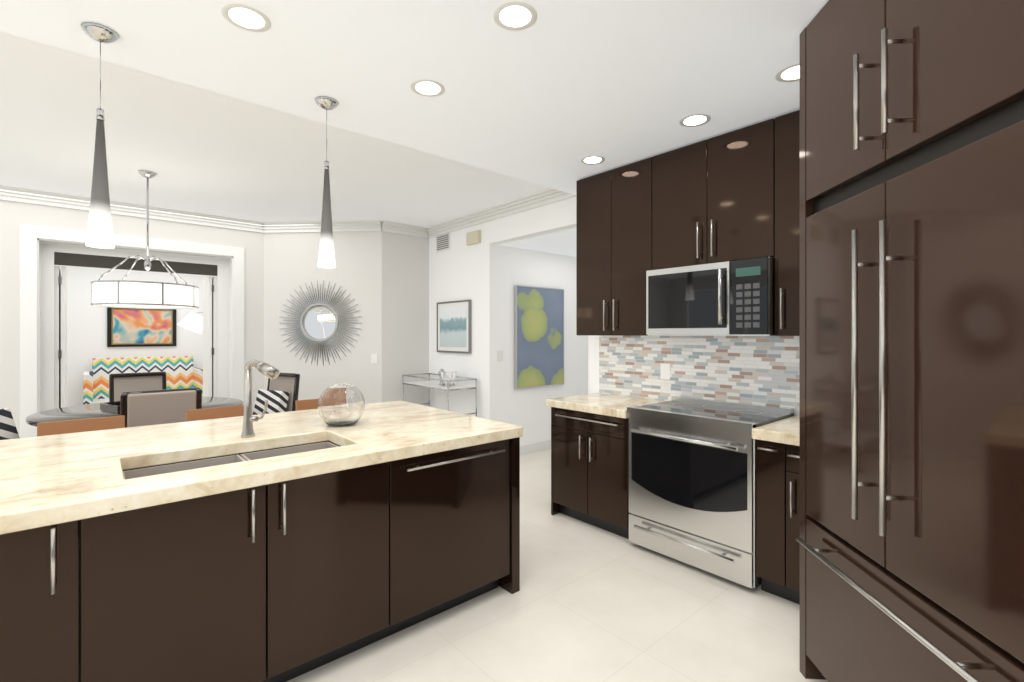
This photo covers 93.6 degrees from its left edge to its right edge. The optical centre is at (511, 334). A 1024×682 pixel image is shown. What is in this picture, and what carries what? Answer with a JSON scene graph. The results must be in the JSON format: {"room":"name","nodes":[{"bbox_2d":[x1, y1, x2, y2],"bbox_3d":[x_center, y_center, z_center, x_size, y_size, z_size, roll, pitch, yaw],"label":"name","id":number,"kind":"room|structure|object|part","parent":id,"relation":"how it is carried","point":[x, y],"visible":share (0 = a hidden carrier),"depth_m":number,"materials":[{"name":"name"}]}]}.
{"room":"dining room and kitchen","nodes":[
{"label":"dining room and kitchen","id":0,"kind":"room"},
{"bbox_2d":[0,200,263,436],"bbox_3d":[-5.533,0.020,3.849,6.700,2.760,0.160,0,0,-41],"label":"wall","id":1,"kind":"structure","parent":0,"point":[14,215],"depth_m":4.79,"materials":[{"name":"white paint"}]},
{"bbox_2d":[20,224,243,437],"bbox_3d":[-3.967,0.182,5.196,1.880,2.435,0.182,0,0,-41],"label":"door frame","id":2,"kind":"structure","parent":1,"relation":"attached to","point":[32,237],"depth_m":4.69,"materials":[{"name":"white wood"}]},
{"bbox_2d":[40,242,228,411],"bbox_3d":[-4.179,0.246,5.440,1.626,2.308,0.455,0,0,-41],"label":"trim","id":3,"kind":"structure","parent":1,"relation":"attached to","point":[53,340],"depth_m":5.06,"materials":[{"name":"white wood"}]},
{"bbox_2d":[54,252,216,275],"bbox_3d":[-4.054,-0.762,5.281,1.410,0.125,0.040,0,0,-41],"label":"trim","id":4,"kind":"structure","parent":1,"relation":"attached to","point":[82,260],"depth_m":5.18,"materials":[{"name":"grey"}]},
{"bbox_2d":[58,276,213,357],"bbox_3d":[-4.071,0.250,5.300,1.354,1.680,0.007,0,0,-41],"label":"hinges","id":5,"kind":"structure","parent":1,"relation":"attached to","point":[59,282],"depth_m":4.86,"materials":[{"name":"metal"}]},
{"bbox_2d":[54,265,216,406],"bbox_3d":[-5.706,0.100,7.707,4.500,2.600,0.120,0,0,-41],"label":"wall","id":6,"kind":"structure","parent":0,"point":[86,332],"depth_m":7.20,"materials":[{"name":"white paint"}]},
{"bbox_2d":[107,307,175,346],"bbox_3d":[-5.782,-0.120,7.535,0.860,0.620,0.033,0,0,-41],"label":"framed picture","id":7,"kind":"object","parent":6,"relation":"attached to","point":[130,327],"visible":0.88,"depth_m":7.51,"materials":[{"name":"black paper"}]},
{"bbox_2d":[0,31,549,226],"bbox_3d":[-3.805,-1.460,5.901,12.000,0.200,8.100,0,0,-41],"label":"ceiling","id":8,"kind":"structure","parent":0,"point":[199,150],"depth_m":3.65,"materials":[{"name":"white paint"}]},
{"bbox_2d":[90,170,198,308],"bbox_3d":[-3.057,-0.794,4.034,0.722,1.129,0.722,0,0,-41],"label":"chandelier","id":9,"kind":"object","parent":8,"relation":"hanging from","point":[122,293],"visible":1,"depth_m":3.81,"materials":[{"name":"white"}]},
{"bbox_3d":[-3.057,-0.323,4.034,0.710,0.161,0.710,0,0,-41],"label":"lamp shade","id":10,"kind":"part","parent":9,"relation":"part of","materials":[{"name":"white"}]},
{"bbox_2d":[264,231,381,403],"bbox_3d":[-2.310,0.020,5.843,1.478,2.760,1.045,0,0,4],"label":"wall","id":11,"kind":"structure","parent":0,"point":[290,263],"depth_m":5.84,"materials":[{"name":"white paint"}]},
{"bbox_3d":[-2.332,-0.140,5.845,0.280,0.396,0.280,0,0,-41],"label":"glass","id":12,"kind":"part","parent":11,"relation":"part of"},
{"bbox_3d":[-2.332,-0.140,5.845,0.739,1.038,0.740,0,0,-41],"label":"sunburst mirror","id":13,"kind":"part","parent":11,"relation":"part of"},
{"bbox_2d":[371,353,377,362],"bbox_3d":[-1.662,0.290,5.804,0.080,0.120,0.006,0,0,4],"label":"switch plate","id":14,"kind":"object","parent":11,"relation":"attached to","point":[374,357],"depth_m":5.80,"materials":[{"name":"white plastic"}]},
{"bbox_2d":[382,231,428,405],"bbox_3d":[-1.372,0.020,6.075,0.661,2.760,0.150,0,0,-41],"label":"wall","id":15,"kind":"structure","parent":0,"point":[405,304],"depth_m":6.01,"materials":[{"name":"white paint"}]},
{"bbox_2d":[0,185,427,237],"bbox_3d":[-4.547,-1.302,3.851,8.190,0.115,1.130,0,0,-41],"label":"crown molding","id":16,"kind":"structure","parent":15,"relation":"attached to","point":[7,193],"depth_m":5.45,"materials":[{"name":"white"}]},
{"bbox_2d":[0,0,828,194],"bbox_3d":[0.787,-1.410,0.618,12.000,0.300,5.900,0,0,-41],"label":"ceiling","id":17,"kind":"structure","parent":0,"point":[555,93],"depth_m":2.24,"materials":[{"name":"white paint"}]},
{"bbox_2d":[80,22,119,248],"bbox_3d":[-1.710,-0.812,1.998,0.124,0.894,0.124,0,0,-41],"label":"pendant light","id":18,"kind":"object","parent":17,"relation":"hanging from","point":[100,233],"visible":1,"depth_m":1.98,"materials":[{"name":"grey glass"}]},
{"bbox_3d":[-1.710,-0.627,1.998,0.092,0.525,0.092,0,0,-41],"label":"lamp shade","id":19,"kind":"part","parent":18,"relation":"part of","materials":[{"name":"grey glass"}]},
{"bbox_3d":[-1.710,-1.075,1.998,0.124,0.369,0.124,0,0,-41],"label":"cord","id":20,"kind":"part","parent":18,"relation":"part of","materials":[{"name":"silver metal"}]},
{"bbox_2d":[221,3,270,31],"bbox_3d":[-1.054,-1.258,1.912,0.173,0.005,0.173,0,0,-41],"label":"recessed light","id":21,"kind":"object","parent":17,"relation":"in","point":[226,9],"depth_m":1.90,"materials":[{"name":"white plastic"}]},
{"bbox_2d":[314,96,338,267],"bbox_3d":[-1.002,-0.812,2.601,0.124,0.894,0.124,0,0,-41],"label":"pendant light","id":22,"kind":"object","parent":17,"relation":"hanging from","point":[326,258],"visible":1,"depth_m":2.58,"materials":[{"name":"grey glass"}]},
{"bbox_3d":[-1.002,-0.627,2.601,0.092,0.525,0.092,0,0,-41],"label":"lamp shade","id":23,"kind":"part","parent":22,"relation":"part of","materials":[{"name":"grey glass"}]},
{"bbox_3d":[-1.002,-1.075,2.601,0.124,0.369,0.124,0,0,-41],"label":"cord","id":24,"kind":"part","parent":22,"relation":"part of","materials":[{"name":"silver metal"}]},
{"bbox_2d":[410,79,444,96],"bbox_3d":[-0.429,-1.258,2.455,0.172,0.005,0.173,0,0,-41],"label":"recessed light","id":25,"kind":"object","parent":17,"relation":"in","point":[413,86],"depth_m":2.45,"materials":[{"name":"white plastic"}]},
{"bbox_2d":[493,1,536,30],"bbox_3d":[0.013,-1.258,1.901,0.174,0.005,0.174,0,0,-41],"label":"recessed light","id":26,"kind":"object","parent":17,"relation":"in","point":[496,15],"depth_m":1.89,"materials":[{"name":"white plastic"}]},
{"bbox_2d":[580,156,604,164],"bbox_3d":[0.580,-1.258,3.467,0.170,0.005,0.172,0,0,-41],"label":"recessed light","id":27,"kind":"object","parent":17,"relation":"in","point":[602,158],"depth_m":3.47,"materials":[{"name":"white plastic"}]},
{"bbox_2d":[679,114,710,126],"bbox_3d":[1.073,-1.258,2.824,0.171,0.005,0.172,0,0,-41],"label":"recessed light","id":28,"kind":"object","parent":17,"relation":"in","point":[708,118],"depth_m":2.82,"materials":[{"name":"white plastic"}]},
{"bbox_2d":[775,63,799,81],"bbox_3d":[1.348,-1.258,2.326,0.173,0.005,0.125,0,0,-41],"label":"recessed light","id":29,"kind":"object","parent":17,"relation":"in","point":[778,77],"depth_m":2.34,"materials":[{"name":"white plastic"}]},
{"bbox_2d":[429,221,587,445],"bbox_3d":[0.166,0.020,6.577,2.320,2.760,1.410,0,0,-41],"label":"wall","id":30,"kind":"structure","parent":0,"point":[484,276],"depth_m":5.64,"materials":[{"name":"white paint"}]},
{"bbox_2d":[436,233,449,251],"bbox_3d":[-0.858,-1.140,5.972,0.014,0.200,0.300,0,0,-41],"label":"air vent","id":31,"kind":"object","parent":30,"relation":"in","point":[443,242],"visible":0.98,"depth_m":5.96,"materials":[{"name":"white plastic"}]},
{"bbox_2d":[437,300,470,353],"bbox_3d":[-0.707,-0.090,5.785,0.030,0.620,0.700,0,0,-41],"label":"landscape picture","id":32,"kind":"object","parent":30,"relation":"attached to","point":[453,326],"visible":1,"depth_m":5.75,"materials":[{"name":"white paper"}]},
{"bbox_2d":[466,230,480,244],"bbox_3d":[-0.437,-1.100,5.470,0.038,0.140,0.230,0,0,-41],"label":"box","id":33,"kind":"object","parent":30,"relation":"attached to","point":[473,237],"visible":1,"depth_m":5.44,"materials":[{"name":"beige plastic"}]},
{"bbox_2d":[497,350,502,360],"bbox_3d":[-0.131,0.240,5.379,0.080,0.120,0.006,0,0,-41],"label":"switch plate","id":34,"kind":"object","parent":30,"relation":"attached to","point":[499,353],"depth_m":5.38,"materials":[{"name":"white plastic"}]},
{"bbox_2d":[520,439,550,454],"bbox_3d":[-4.284,1.345,5.309,10.500,0.110,5.365,0,0,-41],"label":"baseboard","id":35,"kind":"structure","parent":30,"relation":"attached to","point":[535,447],"depth_m":5.72,"materials":[{"name":"white wood"}]},
{"bbox_2d":[514,285,563,388],"bbox_3d":[0.340,0.030,5.767,0.800,1.190,0.035,0,0,-41],"label":"framed picture","id":36,"kind":"object","parent":30,"relation":"attached to","point":[538,336],"visible":1,"depth_m":5.73,"materials":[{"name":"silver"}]},
{"bbox_2d":[499,228,575,256],"bbox_3d":[1.133,-1.050,5.556,2.200,0.100,1.400,0,0,-41],"label":"ceiling","id":37,"kind":"structure","parent":0,"point":[562,242],"depth_m":5.29,"materials":[{"name":"white paint"}]},
{"bbox_2d":[287,449,827,681],"bbox_3d":[-1.869,1.450,3.675,12.000,0.100,14.000,0,0,-41],"label":"floor","id":38,"kind":"structure","parent":0,"point":[587,602],"depth_m":2.31,"materials":[{"name":"beige tile"}]},
{"bbox_2d":[0,408,19,439],"bbox_3d":[-3.735,0.897,3.594,0.555,1.005,0.510,0,0,-24],"label":"dining chair","id":39,"kind":"object","parent":38,"relation":"on","point":[8,429],"visible":0.04,"depth_m":3.65,"materials":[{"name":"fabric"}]},
{"bbox_2d":[37,415,124,435],"bbox_3d":[-2.444,0.952,2.735,0.420,0.896,0.415,0,0,-41],"label":"bar stool","id":40,"kind":"object","parent":38,"relation":"on","point":[75,426],"visible":0.04,"depth_m":2.85,"materials":[{"name":"brown leather"}]},
{"bbox_2d":[25,397,243,426],"bbox_3d":[-3.246,1.025,4.267,1.510,0.750,1.510,0,0,-41],"label":"dining table","id":41,"kind":"object","parent":38,"relation":"on","point":[87,411],"visible":0.1,"depth_m":4.00,"materials":[{"name":"grey glass"}]},
{"bbox_2d":[100,401,119,413],"bbox_3d":[-3.246,0.583,4.267,0.360,0.132,0.540,0,0,32],"label":"tray","id":42,"kind":"object","parent":41,"relation":"on","point":[113,407],"visible":0.04,"depth_m":4.05,"materials":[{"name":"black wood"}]},
{"bbox_2d":[109,372,166,401],"bbox_3d":[-3.713,0.897,4.805,0.510,1.005,0.555,0,0,-41],"label":"dining chair","id":43,"kind":"object","parent":38,"relation":"on","point":[119,383],"visible":0.21,"depth_m":4.95,"materials":[{"name":"beige fabric"}]},
{"bbox_2d":[83,356,202,404],"bbox_3d":[-5.476,0.873,7.214,1.420,1.054,0.753,0,0,-41],"label":"settee","id":44,"kind":"object","parent":38,"relation":"on","point":[182,371],"visible":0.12,"depth_m":7.34,"materials":[{"name":"multicoloured fabric"}]},
{"bbox_2d":[120,387,201,427],"bbox_3d":[-2.645,0.897,3.607,0.510,1.005,0.555,0,0,-41],"label":"dining chair","id":45,"kind":"object","parent":38,"relation":"on","point":[149,407],"visible":0.29,"depth_m":3.39,"materials":[{"name":"beige fabric"}]},
{"bbox_2d":[177,312,202,333],"bbox_3d":[-4.314,0.535,6.917,0.317,1.729,0.843,0,0,41],"label":"floor lamp","id":46,"kind":"object","parent":38,"relation":"on","point":[193,322],"visible":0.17,"depth_m":6.65,"materials":[{"name":"white fabric"}]},
{"bbox_2d":[186,405,243,421],"bbox_3d":[-1.908,0.952,3.201,0.420,0.896,0.415,0,0,-41],"label":"bar stool","id":47,"kind":"object","parent":38,"relation":"on","point":[212,413],"depth_m":3.31,"materials":[{"name":"brown leather"}]},
{"bbox_2d":[0,436,521,681],"bbox_3d":[-1.373,0.978,1.813,3.205,0.844,0.682,0,0,-41],"label":"kitchen island","id":48,"kind":"object","parent":38,"relation":"on","point":[248,546],"depth_m":1.79,"materials":[{"name":"marble"},{"name":"brown lacquered wood"},{"name":"stainless steel"}]},
{"bbox_2d":[0,400,522,531],"bbox_3d":[-1.602,0.527,2.079,3.210,0.055,1.380,0,0,-41],"label":"island countertop","id":49,"kind":"structure","parent":48,"relation":"on","point":[43,479],"depth_m":2.07,"materials":[{"name":"beige stone"}]},
{"bbox_2d":[132,440,331,475],"bbox_3d":[-1.148,0.661,2.083,0.840,0.236,0.390,0,0,-41],"label":"sink","id":50,"kind":"object","parent":49,"relation":"in","point":[137,468],"depth_m":2.19,"materials":[{"name":"silver metal"}]},
{"bbox_2d":[240,360,279,435],"bbox_3d":[-1.233,0.312,2.359,0.155,0.376,0.141,0,0,-41],"label":"faucet","id":51,"kind":"object","parent":49,"relation":"on","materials":[{"name":"silver metal"}]},
{"bbox_2d":[318,384,364,426],"bbox_3d":[-0.947,0.388,2.675,0.250,0.221,0.250,0,0,-41],"label":"glass bowl","id":52,"kind":"object","parent":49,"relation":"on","point":[339,405],"visible":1,"depth_m":2.59,"materials":[{"name":"clear glass"}]},
{"bbox_2d":[253,372,299,414],"bbox_3d":[-2.503,0.897,4.800,0.510,1.005,0.555,0,0,29],"label":"dining chair","id":53,"kind":"object","parent":38,"relation":"on","point":[280,393],"visible":0.27,"depth_m":4.89,"materials":[{"name":"beige fabric"}]},
{"bbox_2d":[295,399,318,410],"bbox_3d":[-1.380,0.952,3.660,0.420,0.896,0.415,0,0,-41],"label":"bar stool","id":54,"kind":"object","parent":38,"relation":"on","point":[306,404],"depth_m":3.71,"materials":[{"name":"brown leather"}]},
{"bbox_2d":[402,369,476,416],"bbox_3d":[-0.869,0.900,5.645,0.445,1.000,1.067,0,0,-41],"label":"bar cart","id":55,"kind":"object","parent":38,"relation":"on","point":[442,385],"visible":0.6,"depth_m":5.48,"materials":[{"name":"chrome"},{"name":"glass"}]},
{"bbox_2d":[551,409,629,538],"bbox_3d":[0.759,0.978,3.658,0.587,0.844,0.715,0,0,-41],"label":"base cabinet","id":56,"kind":"object","parent":38,"relation":"on","point":[590,459],"depth_m":3.44,"materials":[{"name":"black wood"}]},
{"bbox_2d":[546,393,664,420],"bbox_3d":[0.739,0.527,3.651,0.626,0.055,0.740,0,0,-41],"label":"countertop","id":57,"kind":"structure","parent":56,"relation":"on","point":[606,405],"depth_m":3.53,"materials":[{"name":"beige stone"}]},
{"bbox_2d":[627,396,793,588],"bbox_3d":[1.232,0.927,3.055,0.659,0.945,0.801,0,0,-41],"label":"range","id":58,"kind":"object","parent":38,"relation":"on","point":[692,481],"visible":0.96,"depth_m":2.84,"materials":[{"name":"silver metal"}]},
{"bbox_2d":[756,441,781,597],"bbox_3d":[1.576,0.978,2.718,0.587,0.844,0.150,0,0,-41],"label":"base cabinet","id":59,"kind":"object","parent":38,"relation":"on","point":[768,455],"depth_m":2.53,"materials":[{"name":"black wood"}]},
{"bbox_2d":[752,416,799,448],"bbox_3d":[1.614,0.527,2.645,0.626,0.055,0.315,0,0,-41],"label":"countertop","id":60,"kind":"structure","parent":59,"relation":"on","point":[786,431],"depth_m":2.51,"materials":[{"name":"beige stone"}]},
{"bbox_2d":[782,445,799,604],"bbox_3d":[1.672,0.978,2.607,0.587,0.844,0.142,0,0,-41],"label":"base cabinet","id":61,"kind":"object","parent":38,"relation":"on","point":[790,453],"depth_m":2.45,"materials":[{"name":"black wood"}]},
{"bbox_2d":[796,0,1023,681],"bbox_3d":[1.481,0.076,1.474,0.759,2.648,1.010,0,0,4],"label":"fridge","id":62,"kind":"object","parent":38,"relation":"on","point":[910,539],"visible":0.98,"depth_m":1.38,"materials":[{"name":"dark brown lacquered wood"},{"name":"brushed metal"}]},
{"bbox_2d":[490,195,795,415],"bbox_3d":[0.923,0.020,4.029,0.120,2.760,3.430,0,0,-41],"label":"wall","id":63,"kind":"structure","parent":0,"point":[550,218],"depth_m":4.63,"materials":[{"name":"white paint"}]},
{"bbox_2d":[424,188,574,237],"bbox_3d":[-0.283,-1.302,5.260,0.085,0.115,2.510,0,0,-41],"label":"crown molding","id":64,"kind":"structure","parent":63,"relation":"attached to","point":[498,211],"depth_m":5.06,"materials":[{"name":"white"}]},
{"bbox_2d":[576,157,651,335],"bbox_3d":[0.868,-0.619,3.736,0.315,1.252,0.700,0,0,-41],"label":"upper cabinet","id":65,"kind":"object","parent":63,"relation":"attached to","point":[614,206],"depth_m":3.61,"materials":[{"name":"black wood"}]},
{"bbox_2d":[660,363,669,379],"bbox_3d":[1.162,0.280,3.648,0.004,0.120,0.080,0,0,-41],"label":"switch plate","id":66,"kind":"object","parent":63,"relation":"attached to","point":[664,370],"depth_m":3.65,"materials":[{"name":"white plastic"}]},
{"bbox_2d":[599,335,799,415],"bbox_3d":[1.349,0.254,3.438,0.012,0.492,1.820,0,0,-41],"label":"tile backsplash","id":67,"kind":"structure","parent":63,"relation":"attached to","point":[762,370],"depth_m":3.40,"materials":[{"name":"tile"}]},
{"bbox_2d":[652,117,775,269],"bbox_3d":[1.362,-0.848,3.168,0.315,0.794,0.799,0,0,-41],"label":"upper cabinet","id":68,"kind":"object","parent":63,"relation":"attached to","point":[731,196],"depth_m":3.01,"materials":[{"name":"black wood"}]},
{"bbox_2d":[646,257,775,335],"bbox_3d":[1.311,-0.216,3.124,0.450,0.448,0.795,0,0,-41],"label":"microwave","id":69,"kind":"object","parent":68,"relation":"attached to","point":[733,298],"visible":0.98,"depth_m":2.95,"materials":[{"name":"silver metal"}]},
{"bbox_2d":[775,110,799,335],"bbox_3d":[1.723,-0.619,2.753,0.315,1.252,0.295,0,0,-41],"label":"upper cabinet","id":70,"kind":"object","parent":63,"relation":"attached to","point":[787,260],"depth_m":2.71,"materials":[{"name":"black wood"}]}
]}

